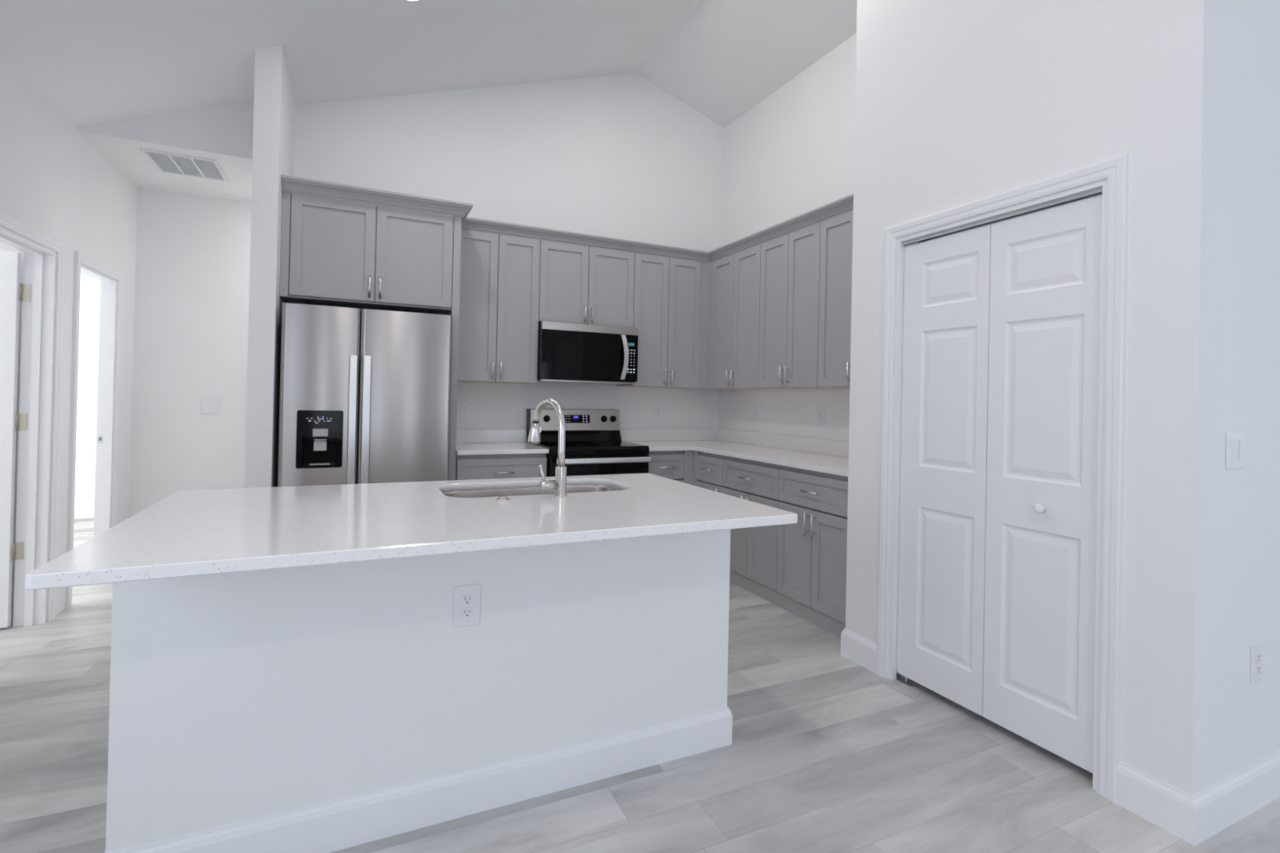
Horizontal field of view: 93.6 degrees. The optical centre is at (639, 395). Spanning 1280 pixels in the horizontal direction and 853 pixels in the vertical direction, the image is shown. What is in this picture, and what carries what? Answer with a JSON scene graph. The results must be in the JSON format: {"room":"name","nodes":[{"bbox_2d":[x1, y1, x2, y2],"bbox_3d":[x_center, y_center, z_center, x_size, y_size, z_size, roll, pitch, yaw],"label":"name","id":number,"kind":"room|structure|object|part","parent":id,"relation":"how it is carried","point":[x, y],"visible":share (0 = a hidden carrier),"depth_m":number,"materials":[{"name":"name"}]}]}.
{"room":"kitchen","nodes":[
{"label":"kitchen","id":0,"kind":"room"},
{"bbox_2d":[0,242,100,618],"bbox_3d":[-4.633,-0.181,2.689,3.111,2.750,6.620,1,0,-25],"label":"wall","id":1,"kind":"structure","parent":0,"point":[90,287],"depth_m":5.87,"materials":[{"name":"white paint"}]},
{"bbox_2d":[74,503,94,518],"bbox_3d":[-6.018,1.117,5.582,2.931,0.134,0.015,1,0,-25],"label":"baseboard","id":2,"kind":"structure","parent":1,"relation":"attached to","point":[81,511],"depth_m":5.86,"materials":[{"name":"white paint"}]},
{"bbox_2d":[0,53,137,615],"bbox_3d":[-2.066,-0.177,0.750,0.125,2.825,12.120,1,0,-25],"label":"wall","id":3,"kind":"structure","parent":0,"point":[54,181],"depth_m":3.40,"materials":[{"name":"white paint"}]},
{"bbox_2d":[0,211,65,627],"bbox_3d":[-3.402,0.189,2.708,0.892,2.062,0.924,1,0,-25],"label":"door","id":4,"kind":"structure","parent":3,"relation":"in","point":[33,548],"depth_m":3.20,"materials":[{"name":"white paint"}]},
{"bbox_2d":[65,250,123,608],"bbox_3d":[-3.474,0.194,3.788,0.100,2.062,0.739,1,0,-25],"label":"door","id":5,"kind":"structure","parent":3,"relation":"in","point":[111,290],"depth_m":4.05,"materials":[{"name":"white paint"}]},
{"bbox_3d":[-3.628,0.294,4.039,0.030,0.060,0.002,1,0,-25],"label":"strike plate","id":6,"kind":"part","parent":5,"relation":"part of","materials":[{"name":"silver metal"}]},
{"bbox_2d":[77,100,253,164],"bbox_3d":[-2.841,-1.721,3.720,0.942,0.414,0.100,1,0,-25],"label":"wall","id":7,"kind":"structure","parent":0,"point":[223,132],"depth_m":3.71,"materials":[{"name":"white paint"}]},
{"bbox_2d":[128,187,251,517],"bbox_3d":[-2.140,-0.166,4.790,3.189,2.852,0.870,1,0,-25],"label":"wall","id":8,"kind":"structure","parent":0,"point":[190,339],"depth_m":4.55,"materials":[{"name":"white paint"}]},
{"bbox_2d":[200,397,219,413],"bbox_3d":[-3.295,0.079,4.610,0.118,0.122,0.012,1,0,-25],"label":"light switch","id":9,"kind":"object","parent":8,"relation":"attached to","point":[208,405],"visible":1,"depth_m":4.61,"materials":[{"name":"white plastic"}]},
{"bbox_2d":[244,45,294,488],"bbox_3d":[-2.293,-0.360,3.744,0.127,3.218,0.891,1,0,-25],"label":"wall","id":10,"kind":"structure","parent":0,"point":[273,120],"depth_m":3.35,"materials":[{"name":"white paint"}]},
{"bbox_2d":[0,0,857,202],"bbox_3d":[1.900,-2.137,1.404,7.759,1.468,10.231,1,0,-25],"label":"ceiling","id":11,"kind":"structure","parent":0,"point":[96,61],"depth_m":3.79,"materials":[{"name":"white paint"}]},
{"bbox_2d":[139,147,228,182],"bbox_3d":[-2.986,-1.511,3.965,0.390,0.010,0.420,1,0,-25],"label":"ceiling vent","id":12,"kind":"object","parent":11,"relation":"in","point":[164,162],"visible":1,"depth_m":3.95,"materials":[{"name":"white metal"}]},
{"bbox_2d":[404,0,420,1],"bbox_3d":[-1.212,-2.169,3.230,0.168,0.060,0.176,1,0,-25],"label":"recessed light","id":13,"kind":"object","parent":11,"relation":"in","point":[405,0],"visible":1,"depth_m":3.30,"materials":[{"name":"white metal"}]},
{"bbox_2d":[292,72,724,443],"bbox_3d":[-0.793,-0.748,4.877,3.536,4.073,0.120,1,0,-25],"label":"wall","id":14,"kind":"structure","parent":0,"point":[620,156],"depth_m":4.85,"materials":[{"name":"white paint"}]},
{"bbox_2d":[460,401,471,417],"bbox_3d":[-1.321,0.110,4.559,0.072,0.118,0.009,1,0,-25],"label":"power outlet","id":15,"kind":"object","parent":14,"relation":"attached to","point":[465,406],"visible":1,"depth_m":4.56,"materials":[{"name":"white plastic"}]},
{"bbox_2d":[456,429,526,443],"bbox_3d":[-1.181,0.313,4.619,0.618,0.103,0.020,1,0,-25],"label":"backsplash","id":16,"kind":"structure","parent":14,"relation":"attached to","point":[463,436],"depth_m":4.62,"materials":[{"name":"white stone"}]},
{"bbox_2d":[457,229,540,383],"bbox_3d":[-1.090,-0.632,4.471,0.613,1.068,0.358,1,0,-25],"label":"upper cabinet","id":17,"kind":"object","parent":14,"relation":"attached to","point":[500,282],"visible":0.93,"depth_m":4.35,"materials":[{"name":"grey paint"}]},
{"bbox_3d":[-1.172,-0.634,4.285,0.302,1.066,0.019,1,0,-25],"label":"door","id":18,"kind":"part","parent":17,"relation":"part of","materials":[{"name":"grey paint"}]},
{"bbox_3d":[-1.059,-0.178,4.310,0.012,0.137,0.036,1,0,-25],"label":"handle","id":19,"kind":"part","parent":17,"relation":"part of","materials":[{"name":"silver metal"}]},
{"bbox_3d":[-1.113,-0.102,4.494,0.613,0.006,0.301,1,0,-25],"label":"panel","id":20,"kind":"part","parent":17,"relation":"part of","materials":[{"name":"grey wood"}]},
{"bbox_3d":[-1.005,-0.176,4.335,0.012,0.137,0.036,1,0,-25],"label":"handle","id":21,"kind":"part","parent":17,"relation":"part of","materials":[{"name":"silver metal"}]},
{"bbox_3d":[-0.895,-0.627,4.416,0.304,1.066,0.019,1,0,-25],"label":"door","id":22,"kind":"part","parent":17,"relation":"part of","materials":[{"name":"grey paint"}]},
{"bbox_2d":[538,240,635,327],"bbox_3d":[-0.457,-0.849,4.769,0.775,0.604,0.358,1,0,-25],"label":"upper cabinet","id":23,"kind":"object","parent":14,"relation":"attached to","point":[579,284],"visible":0.88,"depth_m":4.63,"materials":[{"name":"grey paint"}]},
{"bbox_3d":[-0.576,-0.852,4.566,0.383,0.602,0.019,1,0,-25],"label":"door","id":24,"kind":"part","parent":23,"relation":"part of","materials":[{"name":"grey paint"}]},
{"bbox_3d":[-0.421,-0.627,4.609,0.012,0.137,0.036,1,0,-25],"label":"handle","id":25,"kind":"part","parent":23,"relation":"part of","materials":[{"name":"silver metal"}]},
{"bbox_2d":[537,320,638,384],"bbox_3d":[-0.444,-0.321,4.727,0.779,0.444,0.447,1,0,-25],"label":"microwave","id":26,"kind":"object","parent":23,"relation":"attached to","point":[568,352],"visible":0.99,"depth_m":4.56,"materials":[{"name":"black metal"}]},
{"bbox_3d":[-0.430,-0.297,4.555,0.654,0.362,0.028,1,0,-25],"label":"door","id":27,"kind":"part","parent":26,"relation":"part of","materials":[{"name":"black glass"}]},
{"bbox_3d":[-0.120,-0.295,4.658,0.065,0.346,0.036,1,0,34],"label":"handle","id":28,"kind":"part","parent":26,"relation":"part of","materials":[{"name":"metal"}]},
{"bbox_3d":[-0.079,-0.289,4.721,0.122,0.362,0.028,1,0,-25],"label":"control panel","id":29,"kind":"part","parent":26,"relation":"part of","materials":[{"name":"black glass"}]},
{"bbox_3d":[-0.366,-0.625,4.635,0.012,0.137,0.036,1,0,-25],"label":"handle","id":30,"kind":"part","parent":23,"relation":"part of","materials":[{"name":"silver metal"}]},
{"bbox_3d":[-0.225,-0.844,4.731,0.385,0.602,0.019,1,0,-25],"label":"door","id":31,"kind":"part","parent":23,"relation":"part of","materials":[{"name":"grey paint"}]},
{"bbox_2d":[653,404,662,417],"bbox_3d":[0.157,0.141,5.257,0.072,0.118,0.009,1,0,-25],"label":"power outlet","id":32,"kind":"object","parent":14,"relation":"attached to","point":[657,408],"visible":1,"depth_m":5.25,"materials":[{"name":"white plastic"}]},
{"bbox_2d":[616,253,710,388],"bbox_3d":[0.213,-0.601,5.087,0.716,1.068,0.358,1,0,-25],"label":"upper cabinet","id":33,"kind":"object","parent":14,"relation":"attached to","point":[671,300],"visible":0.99,"depth_m":4.95,"materials":[{"name":"grey paint"}]},
{"bbox_3d":[0.088,-0.604,4.879,0.309,1.066,0.019,1,0,-25],"label":"door","id":34,"kind":"part","parent":33,"relation":"part of","materials":[{"name":"grey paint"}]},
{"bbox_3d":[0.146,-0.071,5.088,0.618,0.006,0.301,1,0,-25],"label":"panel","id":35,"kind":"part","parent":33,"relation":"part of","materials":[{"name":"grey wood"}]},
{"bbox_2d":[461,193,853,262],"bbox_3d":[0.094,-1.184,3.740,2.108,0.076,2.083,1,0,-25],"label":"crown molding","id":36,"kind":"structure","parent":33,"relation":"attached to","point":[844,205],"depth_m":4.47,"materials":[{"name":"grey paint"}]},
{"bbox_3d":[0.204,-0.147,4.906,0.012,0.137,0.036,1,0,-25],"label":"handle","id":37,"kind":"part","parent":33,"relation":"part of","materials":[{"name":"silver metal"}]},
{"bbox_3d":[0.259,-0.146,4.931,0.012,0.137,0.036,1,0,-25],"label":"handle","id":38,"kind":"part","parent":33,"relation":"part of","materials":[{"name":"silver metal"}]},
{"bbox_3d":[0.367,-0.597,5.011,0.302,1.066,0.019,1,0,-25],"label":"door","id":39,"kind":"part","parent":33,"relation":"part of","materials":[{"name":"grey paint"}]},
{"bbox_2d":[0,517,1279,852],"bbox_3d":[-0.011,1.335,1.713,10.900,0.100,12.700,1,0,-25],"label":"floor","id":40,"kind":"structure","parent":0,"point":[827,753],"depth_m":2.02,"materials":[{"name":"grey wood"}]},
{"bbox_2d":[277,301,453,486],"bbox_3d":[-1.760,0.366,3.886,0.932,1.791,0.794,1,0,-25],"label":"refrigerator","id":41,"kind":"object","parent":40,"relation":"on","point":[366,394],"visible":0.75,"depth_m":3.56,"materials":[{"name":"silver metal"}]},
{"bbox_3d":[-1.870,0.337,3.498,0.401,1.710,0.080,1,0,-25],"label":"freezer door","id":42,"kind":"part","parent":41,"relation":"part of","materials":[{"name":"silver metal"}]},
{"bbox_3d":[-1.847,0.228,3.475,0.078,0.069,0.042,1,0,-25],"label":"dispenser spout","id":43,"kind":"part","parent":41,"relation":"part of","materials":[{"name":"grey plastic"}]},
{"bbox_3d":[-1.685,0.264,3.515,0.038,0.995,0.060,1,0,-25],"label":"handle","id":44,"kind":"part","parent":41,"relation":"part of","materials":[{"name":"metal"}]},
{"bbox_3d":[-1.618,0.265,3.547,0.038,0.995,0.060,1,0,-25],"label":"handle","id":45,"kind":"part","parent":41,"relation":"part of","materials":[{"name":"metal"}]},
{"bbox_3d":[-1.445,0.347,3.698,0.523,1.710,0.080,1,0,-25],"label":"door","id":46,"kind":"part","parent":41,"relation":"part of","materials":[{"name":"silver metal"}]},
{"bbox_2d":[279,174,473,480],"bbox_3d":[-1.748,0.002,3.988,1.082,2.522,0.675,1,0,-25],"label":"tall cabinet","id":47,"kind":"object","parent":40,"relation":"on","point":[335,252],"visible":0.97,"depth_m":3.73,"materials":[{"name":"grey paint"}]},
{"bbox_3d":[-1.855,-0.886,3.642,0.458,0.599,0.019,1,0,-25],"label":"door","id":48,"kind":"part","parent":47,"relation":"part of","materials":[{"name":"grey paint"}]},
{"bbox_3d":[-1.666,-0.667,3.701,0.012,0.137,0.036,1,0,-25],"label":"handle","id":49,"kind":"part","parent":47,"relation":"part of","materials":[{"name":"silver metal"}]},
{"bbox_3d":[-1.643,-1.220,3.829,1.082,0.076,0.306,1,0,-25],"label":"crown molding","id":50,"kind":"part","parent":47,"relation":"part of","materials":[{"name":"grey paint"}]},
{"bbox_3d":[-1.611,-0.666,3.727,0.012,0.137,0.036,1,0,-25],"label":"handle","id":51,"kind":"part","parent":47,"relation":"part of","materials":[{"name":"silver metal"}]},
{"bbox_3d":[-1.437,-0.876,3.839,0.458,0.599,0.019,1,0,-25],"label":"door","id":52,"kind":"part","parent":47,"relation":"part of","materials":[{"name":"grey paint"}]},
{"bbox_3d":[-1.351,0.050,4.211,0.046,2.446,0.611,1,0,-25],"label":"panel","id":53,"kind":"part","parent":47,"relation":"part of","materials":[{"name":"grey paint"}]},
{"bbox_2d":[104,528,732,852],"bbox_3d":[-0.635,0.833,2.174,1.834,0.884,0.732,1,0,-25],"label":"kitchen island","id":54,"kind":"object","parent":40,"relation":"on","point":[327,708],"visible":0.84,"depth_m":1.75,"materials":[{"name":"white paint"}]},
{"bbox_2d":[24,473,797,590],"bbox_3d":[-0.566,0.376,2.039,1.866,0.030,1.103,1,0,-25],"label":"island countertop","id":55,"kind":"structure","parent":54,"relation":"on","point":[192,532],"depth_m":1.69,"materials":[{"name":"white stone"}]},
{"bbox_2d":[496,495,509,501],"bbox_3d":[-0.476,0.357,2.087,0.046,0.012,0.046,1,0,-25],"label":"button","id":56,"kind":"object","parent":55,"relation":"on","point":[503,498],"visible":1,"depth_m":2.07,"materials":[{"name":"silver metal"}]},
{"bbox_2d":[442,484,620,497],"bbox_3d":[-0.416,0.494,2.404,0.790,0.194,0.430,1,0,-25],"label":"sink","id":57,"kind":"object","parent":55,"relation":"in","point":[583,488],"visible":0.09,"depth_m":2.56,"materials":[{"name":"metal"}]},
{"bbox_2d":[527,397,567,497],"bbox_3d":[-0.356,0.188,2.272,0.108,0.357,0.247,1,0,-25],"label":"faucet","id":58,"kind":"object","parent":55,"relation":"on","point":[559,484],"visible":1,"depth_m":2.19,"materials":[{"name":"silver metal"}]},
{"bbox_3d":[-0.352,0.281,2.162,0.026,0.064,0.011,2,0,-43],"label":"lever","id":59,"kind":"part","parent":58,"relation":"part of","materials":[{"name":"silver metal"}]},
{"bbox_3d":[-0.347,0.136,2.271,0.025,0.251,0.220,2,0,-39],"label":"spout","id":60,"kind":"part","parent":58,"relation":"part of","materials":[{"name":"silver metal"}]},
{"bbox_3d":[-0.638,1.208,2.162,1.834,0.134,0.712,1,0,-25],"label":"baseboard","id":61,"kind":"part","parent":54,"relation":"part of","materials":[{"name":"white paint"}]},
{"bbox_2d":[453,583,480,627],"bbox_3d":[-0.527,0.642,1.831,0.080,0.124,0.009,1,0,-25],"label":"power outlet","id":62,"kind":"object","parent":54,"relation":"attached to","point":[467,598],"visible":1,"depth_m":1.83,"materials":[{"name":"white plastic"}]},
{"bbox_2d":[461,607,472,617],"bbox_3d":[-0.526,0.661,1.829,0.033,0.029,0.003,1,0,-25],"label":"receptacle","id":63,"kind":"object","parent":62,"relation":"attached to","point":[466,612],"depth_m":1.83,"materials":[{"name":"white plastic"}]},
{"bbox_2d":[462,595,472,604],"bbox_3d":[-0.525,0.622,1.829,0.033,0.029,0.003,1,0,-25],"label":"receptacle","id":64,"kind":"object","parent":62,"relation":"attached to","point":[466,599],"depth_m":1.83,"materials":[{"name":"white plastic"}]},
{"bbox_2d":[455,453,546,479],"bbox_3d":[-1.057,0.838,4.332,0.610,0.884,0.648,1,0,-25],"label":"base cabinet","id":65,"kind":"object","parent":40,"relation":"on","point":[468,467],"visible":0.26,"depth_m":4.07,"materials":[{"name":"grey paint"}]},
{"bbox_2d":[456,429,549,455],"bbox_3d":[-1.047,0.329,4.336,0.618,0.133,0.645,1,0,-25],"label":"countertop","id":66,"kind":"structure","parent":65,"relation":"on","point":[468,442],"depth_m":4.53,"materials":[{"name":"white stone"}]},
{"bbox_3d":[-0.919,0.523,4.058,0.137,0.012,0.036,1,0,-25],"label":"handle","id":67,"kind":"part","parent":65,"relation":"part of","materials":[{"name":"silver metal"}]},
{"bbox_2d":[526,408,651,476],"bbox_3d":[-0.409,0.705,4.593,0.767,1.180,0.724,1,0,-25],"label":"range","id":68,"kind":"object","parent":40,"relation":"on","point":[594,445],"visible":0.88,"depth_m":4.48,"materials":[{"name":"metal"}]},
{"bbox_3d":[-0.876,0.191,4.722,0.010,0.169,0.089,1,0,-25],"label":"panel","id":69,"kind":"part","parent":68,"relation":"part of","materials":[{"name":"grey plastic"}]},
{"bbox_3d":[-0.729,0.184,4.726,0.054,0.054,0.042,1,0,-25],"label":"knob","id":70,"kind":"part","parent":68,"relation":"part of","materials":[{"name":"black plastic"}]},
{"bbox_3d":[-0.527,0.199,4.880,0.757,0.170,0.101,1,0,-25],"label":"control panel","id":71,"kind":"part","parent":68,"relation":"part of","materials":[{"name":"metal"}]},
{"bbox_2d":[530,440,648,456],"bbox_3d":[-0.395,0.399,4.579,0.765,0.060,0.564,1,0,-25],"label":"cooktop","id":72,"kind":"object","parent":68,"relation":"in","point":[572,448],"depth_m":4.39,"materials":[{"name":"black glass"}]},
{"bbox_3d":[-0.290,0.765,4.338,0.757,0.662,0.040,1,0,-25],"label":"oven door","id":73,"kind":"part","parent":68,"relation":"part of","materials":[{"name":"black glass"}]},
{"bbox_3d":[-0.254,0.465,4.298,0.721,0.038,0.060,1,0,-25],"label":"handle","id":74,"kind":"part","parent":68,"relation":"part of","materials":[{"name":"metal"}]},
{"bbox_3d":[-0.289,0.195,4.934,0.054,0.054,0.042,1,0,-25],"label":"knob","id":75,"kind":"part","parent":68,"relation":"part of","materials":[{"name":"black plastic"}]},
{"bbox_3d":[-0.216,0.197,4.968,0.054,0.054,0.042,1,0,-25],"label":"knob","id":76,"kind":"part","parent":68,"relation":"part of","materials":[{"name":"black plastic"}]},
{"bbox_2d":[647,450,693,484],"bbox_3d":[0.111,0.866,4.883,0.420,0.884,0.648,1,0,-25],"label":"base cabinet","id":77,"kind":"object","parent":40,"relation":"on","point":[677,465],"visible":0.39,"depth_m":4.64,"materials":[{"name":"grey paint"}]},
{"bbox_3d":[0.194,0.550,4.613,0.324,0.191,0.019,1,0,-25],"label":"drawer","id":78,"kind":"part","parent":77,"relation":"part of","materials":[{"name":"grey paint"}]},
{"bbox_3d":[0.206,0.550,4.588,0.137,0.012,0.036,1,0,-25],"label":"handle","id":79,"kind":"part","parent":77,"relation":"part of","materials":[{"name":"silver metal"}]},
{"bbox_2d":[693,450,725,493],"bbox_3d":[0.760,0.878,4.642,0.656,0.884,0.422,1,0,-25],"label":"base cabinet","id":80,"kind":"object","parent":40,"relation":"on","point":[707,467],"visible":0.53,"depth_m":4.51,"materials":[{"name":"grey paint"}]},
{"bbox_3d":[0.516,0.942,4.493,0.019,0.558,0.357,1,0,-25],"label":"door","id":81,"kind":"part","parent":80,"relation":"part of","materials":[{"name":"grey paint"}]},
{"bbox_3d":[0.524,0.556,4.495,0.019,0.191,0.357,1,0,-25],"label":"drawer","id":82,"kind":"part","parent":80,"relation":"part of","materials":[{"name":"grey paint"}]},
{"bbox_2d":[722,456,782,605],"bbox_3d":[0.986,0.880,4.164,0.656,0.884,0.632,1,0,-25],"label":"base cabinet","id":83,"kind":"object","parent":40,"relation":"on","point":[753,550],"visible":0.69,"depth_m":3.98,"materials":[{"name":"grey paint"}]},
{"bbox_3d":[0.661,0.943,4.186,0.019,0.558,0.312,1,0,-25],"label":"door","id":84,"kind":"part","parent":83,"relation":"part of","materials":[{"name":"grey paint"}]},
{"bbox_3d":[0.712,0.557,4.034,0.036,0.012,0.137,1,0,-25],"label":"handle","id":85,"kind":"part","parent":83,"relation":"part of","materials":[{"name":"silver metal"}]},
{"bbox_3d":[0.737,0.558,4.045,0.019,0.191,0.628,1,0,-25],"label":"drawer","id":86,"kind":"part","parent":83,"relation":"part of","materials":[{"name":"grey paint"}]},
{"bbox_3d":[0.796,0.944,3.900,0.019,0.558,0.312,1,0,-25],"label":"door","id":87,"kind":"part","parent":83,"relation":"part of","materials":[{"name":"grey paint"}]},
{"bbox_2d":[776,465,848,637],"bbox_3d":[1.275,0.882,3.551,0.656,0.884,0.721,1,0,-25],"label":"base cabinet","id":88,"kind":"object","parent":40,"relation":"on","point":[811,577],"visible":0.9,"depth_m":3.45,"materials":[{"name":"grey paint"}]},
{"bbox_2d":[619,428,848,476],"bbox_3d":[0.763,0.367,4.229,1.024,0.133,2.386,1,0,-25],"label":"countertop","id":89,"kind":"structure","parent":88,"relation":"on","point":[818,455],"depth_m":4.58,"materials":[{"name":"white stone"}]},
{"bbox_3d":[0.930,0.945,3.615,0.019,0.558,0.308,1,0,-25],"label":"door","id":90,"kind":"part","parent":88,"relation":"part of","materials":[{"name":"grey paint"}]},
{"bbox_3d":[0.964,0.747,3.490,0.036,0.137,0.012,1,0,-25],"label":"handle","id":91,"kind":"part","parent":88,"relation":"part of","materials":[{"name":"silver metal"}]},
{"bbox_3d":[0.981,0.559,3.464,0.036,0.012,0.137,1,0,-25],"label":"handle","id":92,"kind":"part","parent":88,"relation":"part of","materials":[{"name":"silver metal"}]},
{"bbox_3d":[1.005,0.560,3.476,0.019,0.191,0.621,1,0,-25],"label":"drawer","id":93,"kind":"part","parent":88,"relation":"part of","materials":[{"name":"grey paint"}]},
{"bbox_3d":[0.989,0.747,3.436,0.036,0.137,0.012,1,0,-25],"label":"handle","id":94,"kind":"part","parent":88,"relation":"part of","materials":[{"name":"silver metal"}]},
{"bbox_3d":[1.064,0.946,3.332,0.019,0.558,0.308,1,0,-25],"label":"door","id":95,"kind":"part","parent":88,"relation":"part of","materials":[{"name":"grey paint"}]},
{"bbox_2d":[718,33,856,441],"bbox_3d":[1.323,-0.565,4.434,0.120,3.790,2.488,1,0,-25],"label":"wall","id":96,"kind":"structure","parent":0,"point":[789,156],"depth_m":4.64,"materials":[{"name":"white paint"}]},
{"bbox_2d":[619,428,848,457],"bbox_3d":[0.764,0.352,4.229,1.024,0.103,2.386,1,0,-25],"label":"backsplash","id":97,"kind":"structure","parent":96,"relation":"attached to","point":[841,448],"depth_m":5.10,"materials":[{"name":"white stone"}]},
{"bbox_2d":[707,244,774,389],"bbox_3d":[0.863,-0.589,4.844,0.360,1.068,0.714,1,0,-25],"label":"upper cabinet","id":98,"kind":"object","parent":96,"relation":"attached to","point":[734,314],"visible":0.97,"depth_m":4.74,"materials":[{"name":"grey paint"}]},
{"bbox_3d":[0.676,-0.591,4.925,0.019,1.066,0.322,1,0,-25],"label":"door","id":99,"kind":"part","parent":98,"relation":"part of","materials":[{"name":"grey paint"}]},
{"bbox_3d":[0.699,-0.138,4.789,0.036,0.137,0.012,1,0,-25],"label":"handle","id":100,"kind":"part","parent":98,"relation":"part of","materials":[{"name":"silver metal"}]},
{"bbox_3d":[0.724,-0.138,4.735,0.036,0.137,0.012,1,0,-25],"label":"handle","id":101,"kind":"part","parent":98,"relation":"part of","materials":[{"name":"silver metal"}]},
{"bbox_3d":[0.820,-0.590,4.620,0.019,1.066,0.342,1,0,-25],"label":"door","id":102,"kind":"part","parent":98,"relation":"part of","materials":[{"name":"grey paint"}]},
{"bbox_3d":[0.886,-0.057,4.834,0.304,0.006,0.672,1,0,-25],"label":"panel","id":103,"kind":"part","parent":98,"relation":"part of","materials":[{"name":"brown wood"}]},
{"bbox_2d":[752,406,758,421],"bbox_3d":[0.961,0.154,5.012,0.009,0.118,0.072,1,0,-25],"label":"power outlet","id":104,"kind":"object","parent":96,"relation":"attached to","point":[755,409],"visible":1,"depth_m":5.00,"materials":[{"name":"white plastic"}]},
{"bbox_2d":[758,222,849,388],"bbox_3d":[1.151,-0.586,4.235,0.360,1.068,0.632,1,0,-25],"label":"upper cabinet","id":105,"kind":"object","parent":96,"relation":"attached to","point":[789,277],"visible":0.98,"depth_m":4.14,"materials":[{"name":"grey paint"}]},
{"bbox_3d":[0.962,-0.589,4.319,0.019,1.066,0.313,1,0,-25],"label":"door","id":106,"kind":"part","parent":105,"relation":"part of","materials":[{"name":"grey paint"}]},
{"bbox_3d":[0.982,-0.136,4.189,0.036,0.137,0.012,1,0,-25],"label":"handle","id":107,"kind":"part","parent":105,"relation":"part of","materials":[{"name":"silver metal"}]},
{"bbox_3d":[1.008,-0.136,4.134,0.036,0.137,0.012,1,0,-25],"label":"handle","id":108,"kind":"part","parent":105,"relation":"part of","materials":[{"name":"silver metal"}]},
{"bbox_3d":[1.097,-0.588,4.034,0.019,1.066,0.311,1,0,-25],"label":"door","id":109,"kind":"part","parent":105,"relation":"part of","materials":[{"name":"grey paint"}]},
{"bbox_3d":[1.165,-0.055,4.243,0.304,0.006,0.632,1,0,-25],"label":"panel","id":110,"kind":"part","parent":105,"relation":"part of","materials":[{"name":"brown wood"}]},
{"bbox_2d":[817,408,824,425],"bbox_3d":[1.294,0.157,4.307,0.009,0.118,0.072,1,0,-25],"label":"power outlet","id":111,"kind":"object","parent":96,"relation":"attached to","point":[820,412],"visible":1,"depth_m":4.30,"materials":[{"name":"white plastic"}]},
{"bbox_2d":[817,210,853,387],"bbox_3d":[1.440,-0.584,3.623,0.360,1.068,0.719,1,0,-25],"label":"upper cabinet","id":112,"kind":"object","parent":96,"relation":"attached to","point":[837,232],"visible":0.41,"depth_m":3.76,"materials":[{"name":"grey paint"}]},
{"bbox_3d":[1.440,-0.053,3.661,0.304,0.006,0.652,1,0,-25],"label":"panel","id":113,"kind":"part","parent":112,"relation":"part of","materials":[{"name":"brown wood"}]},
{"bbox_3d":[1.255,-0.134,3.611,0.036,0.137,0.012,1,0,-25],"label":"handle","id":114,"kind":"part","parent":112,"relation":"part of","materials":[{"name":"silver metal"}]},
{"bbox_2d":[845,0,1222,795],"bbox_3d":[1.716,-0.668,2.583,0.753,3.990,1.395,1,0,-25],"label":"wall","id":115,"kind":"structure","parent":0,"point":[958,102],"depth_m":1.95,"materials":[{"name":"white paint"}]},
{"bbox_2d":[840,628,876,674],"bbox_3d":[1.115,1.250,2.964,0.105,0.134,0.236,1,0,-25],"label":"baseboard","id":116,"kind":"structure","parent":115,"relation":"attached to","point":[855,647],"depth_m":2.94,"materials":[{"name":"white paint"}]},
{"bbox_2d":[876,154,1128,803],"bbox_3d":[1.407,0.267,2.422,0.134,2.104,0.988,1,0,-25],"label":"door","id":117,"kind":"structure","parent":115,"relation":"in","point":[1005,595],"depth_m":2.31,"materials":[{"name":"white paint"}]},
{"bbox_3d":[1.464,0.414,2.199,0.038,0.038,0.038,1,0,-25],"label":"knob","id":118,"kind":"part","parent":117,"relation":"part of","materials":[{"name":"white paint"}]},
{"bbox_2d":[1211,0,1279,785],"bbox_3d":[3.382,-0.067,2.655,3.622,2.857,0.100,1,0,-25],"label":"wall","id":119,"kind":"structure","parent":0,"point":[1246,714],"depth_m":1.92,"materials":[{"name":"white paint"}]},
{"bbox_2d":[1115,751,1279,845],"bbox_3d":[3.279,1.293,2.651,3.752,0.134,0.202,1,0,-25],"label":"baseboard","id":120,"kind":"structure","parent":119,"relation":"attached to","point":[1194,819],"depth_m":1.86,"materials":[{"name":"white paint"}]},
{"bbox_2d":[1226,431,1245,469],"bbox_3d":[1.868,0.170,1.880,0.118,0.118,0.012,1,0,-25],"label":"light switch","id":121,"kind":"object","parent":119,"relation":"attached to","point":[1235,440],"visible":1,"depth_m":1.87,"materials":[{"name":"white plastic"}]},
{"bbox_2d":[1250,643,1262,683],"bbox_3d":[1.998,0.867,1.945,0.072,0.118,0.009,1,0,-25],"label":"power outlet","id":122,"kind":"object","parent":119,"relation":"attached to","point":[1256,651],"visible":1,"depth_m":1.94,"materials":[{"name":"white plastic"}]},
{"bbox_2d":[1255,664,1261,674],"bbox_3d":[1.998,0.886,1.942,0.033,0.029,0.003,1,0,-25],"label":"receptacle","id":123,"kind":"object","parent":122,"relation":"attached to","point":[1258,667],"depth_m":1.94,"materials":[{"name":"white plastic"}]},
{"bbox_2d":[1255,652,1261,662],"bbox_3d":[1.999,0.847,1.943,0.033,0.029,0.003,1,0,-25],"label":"receptacle","id":124,"kind":"object","parent":122,"relation":"attached to","point":[1258,655],"depth_m":1.94,"materials":[{"name":"white plastic"}]}
]}

